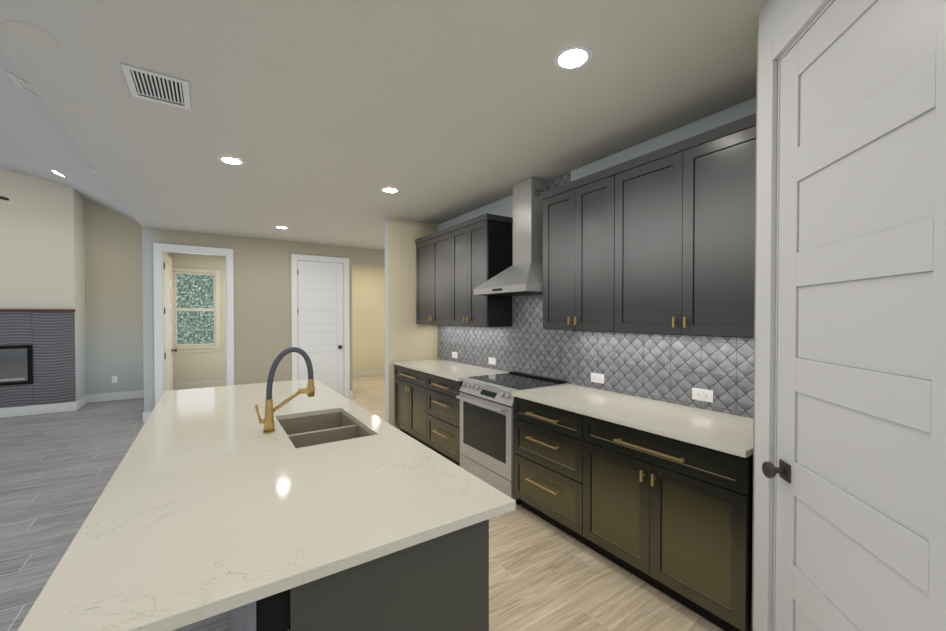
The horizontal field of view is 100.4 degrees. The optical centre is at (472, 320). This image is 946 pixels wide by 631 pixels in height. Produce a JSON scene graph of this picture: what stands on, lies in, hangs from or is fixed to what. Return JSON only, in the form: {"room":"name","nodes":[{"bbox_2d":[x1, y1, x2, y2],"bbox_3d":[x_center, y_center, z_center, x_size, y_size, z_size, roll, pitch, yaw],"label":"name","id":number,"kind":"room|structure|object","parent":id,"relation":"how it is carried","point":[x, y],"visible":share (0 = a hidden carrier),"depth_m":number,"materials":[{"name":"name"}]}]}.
{"room":"kitchen","nodes":[
{"label":"kitchen","id":0,"kind":"room"},
{"bbox_2d":[0,169,86,407],"bbox_3d":[-7.704,-0.667,5.677,2.950,4.200,0.650,0,1,-34],"label":"wall","id":1,"kind":"structure","parent":0,"point":[42,246],"depth_m":6.04,"materials":[{"name":"paint"}]},
{"bbox_2d":[0,309,75,407],"bbox_3d":[-7.507,0.567,5.407,2.962,1.460,0.042,0,1,-34],"label":"fireplace surround","id":2,"kind":"object","parent":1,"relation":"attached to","point":[37,356],"visible":1,"depth_m":6.00,"materials":[{"name":"tile"}]},
{"bbox_2d":[0,401,77,417],"bbox_3d":[-7.509,1.366,5.423,2.965,0.140,0.025,0,1,-34],"label":"baseboard","id":3,"kind":"structure","parent":1,"relation":"attached to","point":[44,408],"depth_m":6.00,"materials":[{"name":"white wood"}]},
{"bbox_2d":[78,395,87,408],"bbox_3d":[-6.462,1.353,6.512,0.015,0.140,0.630,0,1,-34],"label":"baseboard","id":4,"kind":"structure","parent":1,"relation":"attached to","point":[84,400],"depth_m":6.54,"materials":[{"name":"white wood"}]},
{"bbox_2d":[88,390,143,402],"bbox_3d":[-6.239,1.346,7.054,0.985,0.140,0.018,0,1,-34],"label":"baseboard","id":5,"kind":"structure","parent":1,"relation":"attached to","point":[102,397],"depth_m":6.98,"materials":[{"name":"white wood"}]},
{"bbox_2d":[0,46,138,223],"bbox_3d":[-4.786,-2.086,0.725,5.550,1.440,12.400,0,1,-34],"label":"ceiling","id":6,"kind":"structure","parent":0,"point":[37,140],"depth_m":4.45,"materials":[{"name":"grey paint"}]},
{"bbox_2d":[6,71,41,98],"bbox_3d":[-3.257,-1.705,2.900,0.172,0.093,0.220,0,1,-34],"label":"ceiling vent","id":7,"kind":"object","parent":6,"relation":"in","point":[24,85],"visible":0.81,"depth_m":2.87,"materials":[{"name":"grey"}]},
{"bbox_2d":[90,168,102,176],"bbox_3d":[-4.378,-1.718,4.614,0.127,0.070,0.170,0,1,-34],"label":"ceiling vent","id":8,"kind":"object","parent":6,"relation":"in","point":[96,172],"visible":0.65,"depth_m":4.59,"materials":[{"name":"grey"}]},
{"bbox_2d":[84,198,143,394],"bbox_3d":[-8.117,-0.669,5.865,5.430,4.200,0.120,0,1,-34],"label":"wall","id":9,"kind":"structure","parent":0,"point":[114,291],"depth_m":6.96,"materials":[{"name":"paint"}]},
{"bbox_2d":[112,376,116,382],"bbox_3d":[-6.348,1.044,6.983,0.074,0.125,0.009,0,1,-34],"label":"outlet","id":10,"kind":"object","parent":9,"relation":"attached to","point":[114,379],"visible":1,"depth_m":6.98,"materials":[{"name":"white plastic"}]},
{"bbox_2d":[140,225,141,249],"bbox_3d":[-5.226,-1.896,6.403,0.002,1.760,2.138,0,1,-34],"label":"wall","id":11,"kind":"structure","parent":0,"point":[140,225],"depth_m":7.16,"materials":[{"name":"paint"}]},
{"bbox_2d":[170,253,225,383],"bbox_3d":[-4.990,0.027,8.611,2.810,2.740,0.120,0,1,-34],"label":"wall","id":12,"kind":"structure","parent":0,"point":[198,367],"depth_m":8.16,"materials":[{"name":"beige paint"}]},
{"bbox_2d":[176,273,213,344],"bbox_3d":[-5.757,-0.222,8.182,1.100,1.930,0.001,0,1,-34],"label":"window","id":13,"kind":"structure","parent":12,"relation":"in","point":[195,291],"depth_m":8.18,"materials":[{"name":"teal glass"}]},
{"bbox_2d":[172,267,221,352],"bbox_3d":[-5.693,-0.204,8.087,0.890,1.715,0.130,0,1,-34],"label":"window frame","id":14,"kind":"structure","parent":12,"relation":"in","point":[215,346],"depth_m":8.11,"materials":[{"name":"beige wood"}]},
{"bbox_2d":[173,380,225,389],"bbox_3d":[-4.952,1.328,8.571,2.810,0.140,0.015,0,1,-34],"label":"baseboard","id":15,"kind":"structure","parent":12,"relation":"attached to","point":[192,385],"depth_m":8.11,"materials":[{"name":"white wood"}]},
{"bbox_2d":[142,227,384,411],"bbox_3d":[-2.479,0.047,7.038,5.250,2.740,0.120,0,1,-34],"label":"wall","id":16,"kind":"structure","parent":0,"point":[262,306],"depth_m":6.30,"materials":[{"name":"beige paint"}]},
{"bbox_2d":[163,252,176,390],"bbox_3d":[-4.706,0.207,6.092,0.169,2.418,0.770,0,1,-34],"label":"open door leaf","id":17,"kind":"structure","parent":16,"relation":"in","point":[168,348],"depth_m":6.08,"materials":[{"name":"beige wood"}]},
{"bbox_2d":[153,243,233,405],"bbox_3d":[-4.157,0.163,5.913,0.968,2.534,0.138,0,1,-34],"label":"door frame","id":18,"kind":"structure","parent":16,"relation":"attached to","point":[158,248],"depth_m":5.70,"materials":[{"name":"white wood"}]},
{"bbox_2d":[297,261,343,395],"bbox_3d":[-2.633,0.198,6.849,0.761,2.418,0.101,0,1,-34],"label":"closet door","id":19,"kind":"structure","parent":16,"relation":"in","point":[320,314],"depth_m":6.87,"materials":[{"name":"white wood"}]},
{"bbox_2d":[291,254,349,398],"bbox_3d":[-2.665,0.151,6.904,0.958,2.534,0.138,0,1,-34],"label":"door frame","id":20,"kind":"structure","parent":16,"relation":"attached to","point":[295,258],"depth_m":6.87,"materials":[{"name":"white wood"}]},
{"bbox_2d":[0,375,724,630],"bbox_3d":[-2.765,1.523,2.471,10.800,0.100,13.000,0,1,-34],"label":"floor","id":21,"kind":"structure","parent":0,"point":[57,470],"depth_m":2.59,"materials":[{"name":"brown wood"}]},
{"bbox_2d":[229,413,488,630],"bbox_3d":[-1.005,1.032,2.254,0.679,0.882,2.800,0,1,-34],"label":"kitchen island","id":22,"kind":"object","parent":21,"relation":"on","point":[440,583],"visible":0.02,"depth_m":1.11,"materials":[{"name":"grey wood"}]},
{"bbox_2d":[17,379,515,630],"bbox_3d":[-1.133,0.576,2.163,1.110,0.030,2.920,0,1,-34],"label":"island countertop","id":23,"kind":"structure","parent":22,"relation":"on","point":[212,501],"depth_m":1.19,"materials":[{"name":"stone"}]},
{"bbox_2d":[255,347,314,432],"bbox_3d":[-0.966,0.350,2.033,0.284,0.424,0.058,0,1,-34],"label":"faucet","id":24,"kind":"object","parent":23,"relation":"on","point":[270,410],"visible":1,"depth_m":2.00,"materials":[{"name":"gold metal"}]},
{"bbox_2d":[278,412,371,447],"bbox_3d":[-0.815,0.707,2.136,0.420,0.229,0.720,0,1,-34],"label":"sink basin","id":25,"kind":"object","parent":23,"relation":"in","point":[315,430],"visible":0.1,"depth_m":2.25,"materials":[{"name":"silver metal"}]},
{"bbox_2d":[394,365,433,450],"bbox_3d":[-0.507,1.001,4.821,0.670,0.882,0.913,0,1,-34],"label":"base cabinet","id":26,"kind":"object","parent":21,"relation":"on","point":[410,402],"depth_m":4.61,"materials":[{"name":"black wood"}]},
{"bbox_2d":[427,374,462,465],"bbox_3d":[-0.065,1.009,4.154,0.670,0.882,0.683,0,1,-34],"label":"base cabinet","id":27,"kind":"object","parent":21,"relation":"on","point":[443,421],"visible":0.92,"depth_m":3.97,"materials":[{"name":"black wood"}]},
{"bbox_2d":[456,371,568,504],"bbox_3d":[0.319,0.991,3.530,0.710,0.933,0.776,0,1,-34],"label":"range","id":28,"kind":"object","parent":21,"relation":"on","point":[486,426],"visible":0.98,"depth_m":3.35,"materials":[{"name":"silver metal"}]},
{"bbox_2d":[513,397,590,547],"bbox_3d":[0.746,1.024,2.934,0.670,0.882,0.683,0,1,-34],"label":"base cabinet","id":29,"kind":"object","parent":21,"relation":"on","point":[548,463],"visible":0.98,"depth_m":2.73,"materials":[{"name":"black wood"}]},
{"bbox_2d":[583,415,752,630],"bbox_3d":[1.189,1.032,2.268,0.670,0.882,0.913,0,1,-34],"label":"base cabinet","id":30,"kind":"object","parent":21,"relation":"on","point":[671,517],"depth_m":2.00,"materials":[{"name":"black wood"}]},
{"bbox_2d":[512,384,752,457],"bbox_3d":[1.010,0.572,2.554,0.649,0.030,1.598,0,1,-34],"label":"countertop","id":31,"kind":"structure","parent":30,"relation":"on","point":[725,432],"depth_m":2.32,"materials":[{"name":"stone"}]},
{"bbox_2d":[352,264,384,371],"bbox_3d":[-2.691,0.013,9.778,2.310,2.740,0.120,0,1,-34],"label":"wall","id":32,"kind":"structure","parent":0,"point":[368,318],"depth_m":9.76,"materials":[{"name":"beige paint"}]},
{"bbox_2d":[352,369,384,377],"bbox_3d":[-2.600,1.313,9.774,2.200,0.140,0.015,0,1,-34],"label":"baseboard","id":33,"kind":"structure","parent":32,"relation":"attached to","point":[371,372],"depth_m":9.77,"materials":[{"name":"white wood"}]},
{"bbox_2d":[0,0,767,266],"bbox_3d":[-0.454,-1.346,3.972,5.250,0.120,13.000,0,1,-34],"label":"ceiling","id":34,"kind":"structure","parent":0,"point":[325,121],"depth_m":2.22,"materials":[{"name":"paint"}]},
{"bbox_2d":[1,20,58,47],"bbox_3d":[-1.944,-1.258,1.735,0.170,0.001,0.170,0,1,-34],"label":"ceiling speaker","id":35,"kind":"object","parent":34,"relation":"attached to","point":[31,34],"visible":1,"depth_m":1.73,"materials":[{"name":"grey"}]},
{"bbox_2d":[58,101,98,115],"bbox_3d":[-2.352,-1.265,2.353,0.170,0.001,0.170,0,1,-34],"label":"ceiling speaker","id":36,"kind":"object","parent":34,"relation":"attached to","point":[79,108],"visible":1,"depth_m":2.35,"materials":[{"name":"grey plastic"}]},
{"bbox_2d":[120,63,190,109],"bbox_3d":[-1.706,-1.259,2.144,0.270,0.008,0.340,0,1,-34],"label":"ceiling vent","id":37,"kind":"object","parent":34,"relation":"in","point":[156,87],"visible":1,"depth_m":2.12,"materials":[{"name":"grey metal"}]},
{"bbox_2d":[218,156,244,164],"bbox_3d":[-1.924,-1.272,3.140,0.180,0.006,0.180,0,1,-34],"label":"recessed light","id":38,"kind":"object","parent":34,"relation":"in","point":[231,160],"visible":1,"depth_m":3.13,"materials":[{"name":"white plastic"}]},
{"bbox_2d":[275,226,288,228],"bbox_3d":[-2.677,-1.302,5.521,0.180,0.006,0.180,0,1,-34],"label":"recessed light","id":39,"kind":"object","parent":34,"relation":"in","point":[282,227],"visible":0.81,"depth_m":5.51,"materials":[{"name":"white"}]},
{"bbox_2d":[381,187,398,192],"bbox_3d":[-0.816,-1.282,3.876,0.180,0.006,0.180,0,1,-34],"label":"recessed light","id":40,"kind":"object","parent":34,"relation":"in","point":[389,189],"visible":0.98,"depth_m":3.85,"materials":[{"name":"white plastic"}]},
{"bbox_2d":[554,45,591,69],"bbox_3d":[0.479,-1.257,1.891,0.180,0.006,0.180,0,1,-34],"label":"recessed light","id":41,"kind":"object","parent":34,"relation":"in","point":[573,57],"visible":1,"depth_m":1.88,"materials":[{"name":"grey plastic"}]},
{"bbox_2d":[388,218,437,430],"bbox_3d":[-0.028,0.062,5.761,2.580,2.740,0.120,0,1,-34],"label":"wall","id":42,"kind":"structure","parent":0,"point":[410,339],"depth_m":5.11,"materials":[{"name":"beige paint"}]},
{"bbox_2d":[393,359,508,380],"bbox_3d":[-0.308,0.547,4.537,0.649,0.030,1.598,0,1,-34],"label":"countertop","id":43,"kind":"structure","parent":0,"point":[455,371],"depth_m":4.38,"materials":[{"name":"stone"}]},
{"bbox_2d":[442,223,748,417],"bbox_3d":[0.708,0.087,3.705,0.120,2.740,4.120,0,1,-34],"label":"wall","id":44,"kind":"structure","parent":0,"point":[512,314],"depth_m":4.04,"materials":[{"name":"beige paint"}]},
{"bbox_2d":[415,227,452,325],"bbox_3d":[-0.378,-0.501,4.888,0.358,1.107,0.913,0,1,-34],"label":"upper cabinet","id":45,"kind":"object","parent":44,"relation":"attached to","point":[433,278],"visible":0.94,"depth_m":4.76,"materials":[{"name":"black wood"}]},
{"bbox_2d":[450,213,512,326],"bbox_3d":[0.071,-0.492,4.214,0.358,1.107,0.703,0,1,-34],"label":"upper cabinet","id":46,"kind":"object","parent":44,"relation":"attached to","point":[481,249],"visible":0.98,"depth_m":4.01,"materials":[{"name":"black wood"}]},
{"bbox_2d":[540,166,614,331],"bbox_3d":[0.870,-0.478,3.010,0.358,1.107,0.703,0,1,-34],"label":"upper cabinet","id":47,"kind":"object","parent":44,"relation":"attached to","point":[578,251],"visible":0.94,"depth_m":2.88,"materials":[{"name":"black wood"}]},
{"bbox_2d":[438,171,753,417],"bbox_3d":[0.623,-0.262,3.716,0.003,2.039,3.998,0,1,-34],"label":"tile backsplash","id":48,"kind":"structure","parent":44,"relation":"attached to","point":[675,369],"depth_m":3.00,"materials":[{"name":"grey tile"}]},
{"bbox_2d":[452,352,456,357],"bbox_3d":[-0.234,0.439,5.004,0.009,0.074,0.125,0,1,-34],"label":"outlet","id":49,"kind":"object","parent":48,"relation":"attached to","point":[454,354],"visible":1,"depth_m":5.00,"materials":[{"name":"white plastic"}]},
{"bbox_2d":[489,357,495,364],"bbox_3d":[0.209,0.447,4.338,0.009,0.074,0.125,0,1,-34],"label":"outlet","id":50,"kind":"object","parent":48,"relation":"attached to","point":[492,361],"visible":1,"depth_m":4.33,"materials":[{"name":"white plastic"}]},
{"bbox_2d":[474,177,546,295],"bbox_3d":[0.415,-0.757,3.572,0.490,1.040,0.750,0,1,-34],"label":"range hood","id":51,"kind":"object","parent":48,"relation":"attached to","point":[522,275],"visible":0.83,"depth_m":3.55,"materials":[{"name":"silver metal"}]},
{"bbox_2d":[591,372,603,383],"bbox_3d":[0.994,0.461,3.155,0.009,0.074,0.125,0,1,-34],"label":"outlet","id":52,"kind":"object","parent":48,"relation":"attached to","point":[597,378],"visible":1,"depth_m":3.15,"materials":[{"name":"white plastic"}]},
{"bbox_2d":[692,388,712,402],"bbox_3d":[1.443,0.469,2.481,0.009,0.074,0.125,0,1,-34],"label":"outlet","id":53,"kind":"object","parent":48,"relation":"attached to","point":[702,394],"visible":1,"depth_m":2.48,"materials":[{"name":"white plastic"}]},
{"bbox_2d":[437,97,755,230],"bbox_3d":[0.623,-1.150,3.705,0.003,0.264,3.998,0,1,-34],"label":"wall","id":54,"kind":"structure","parent":44,"relation":"attached to","point":[503,207],"depth_m":2.81,"materials":[{"name":"grey paint"}]},
{"bbox_2d":[613,113,755,337],"bbox_3d":[1.319,-0.469,2.336,0.358,1.107,0.913,0,1,-34],"label":"upper cabinet","id":55,"kind":"object","parent":44,"relation":"attached to","point":[685,237],"visible":0.85,"depth_m":2.22,"materials":[{"name":"black wood"}]},
{"bbox_2d":[752,29,757,630],"bbox_3d":[1.513,0.110,1.839,0.605,2.740,0.120,0,1,-34],"label":"wall","id":56,"kind":"structure","parent":0,"point":[755,330],"depth_m":1.71,"materials":[{"name":"beige paint"}]},
{"bbox_2d":[753,0,800,630],"bbox_3d":[1.046,0.124,0.695,0.120,2.740,1.900,0,1,11],"label":"wall","id":57,"kind":"structure","parent":0,"point":[774,15],"depth_m":1.62,"materials":[{"name":"grey paint"}]},
{"bbox_2d":[755,0,834,630],"bbox_3d":[1.098,0.212,1.102,0.693,2.554,0.630,0,1,-34],"label":"door frame","id":58,"kind":"structure","parent":57,"relation":"attached to","point":[795,28],"depth_m":1.51,"materials":[{"name":"white wood"}]},
{"bbox_2d":[762,0,945,630],"bbox_3d":[1.080,0.258,1.131,0.547,2.438,0.556,0,1,-34],"label":"pantry door","id":59,"kind":"structure","parent":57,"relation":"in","point":[859,470],"depth_m":1.08,"materials":[{"name":"grey wood"}]}
]}

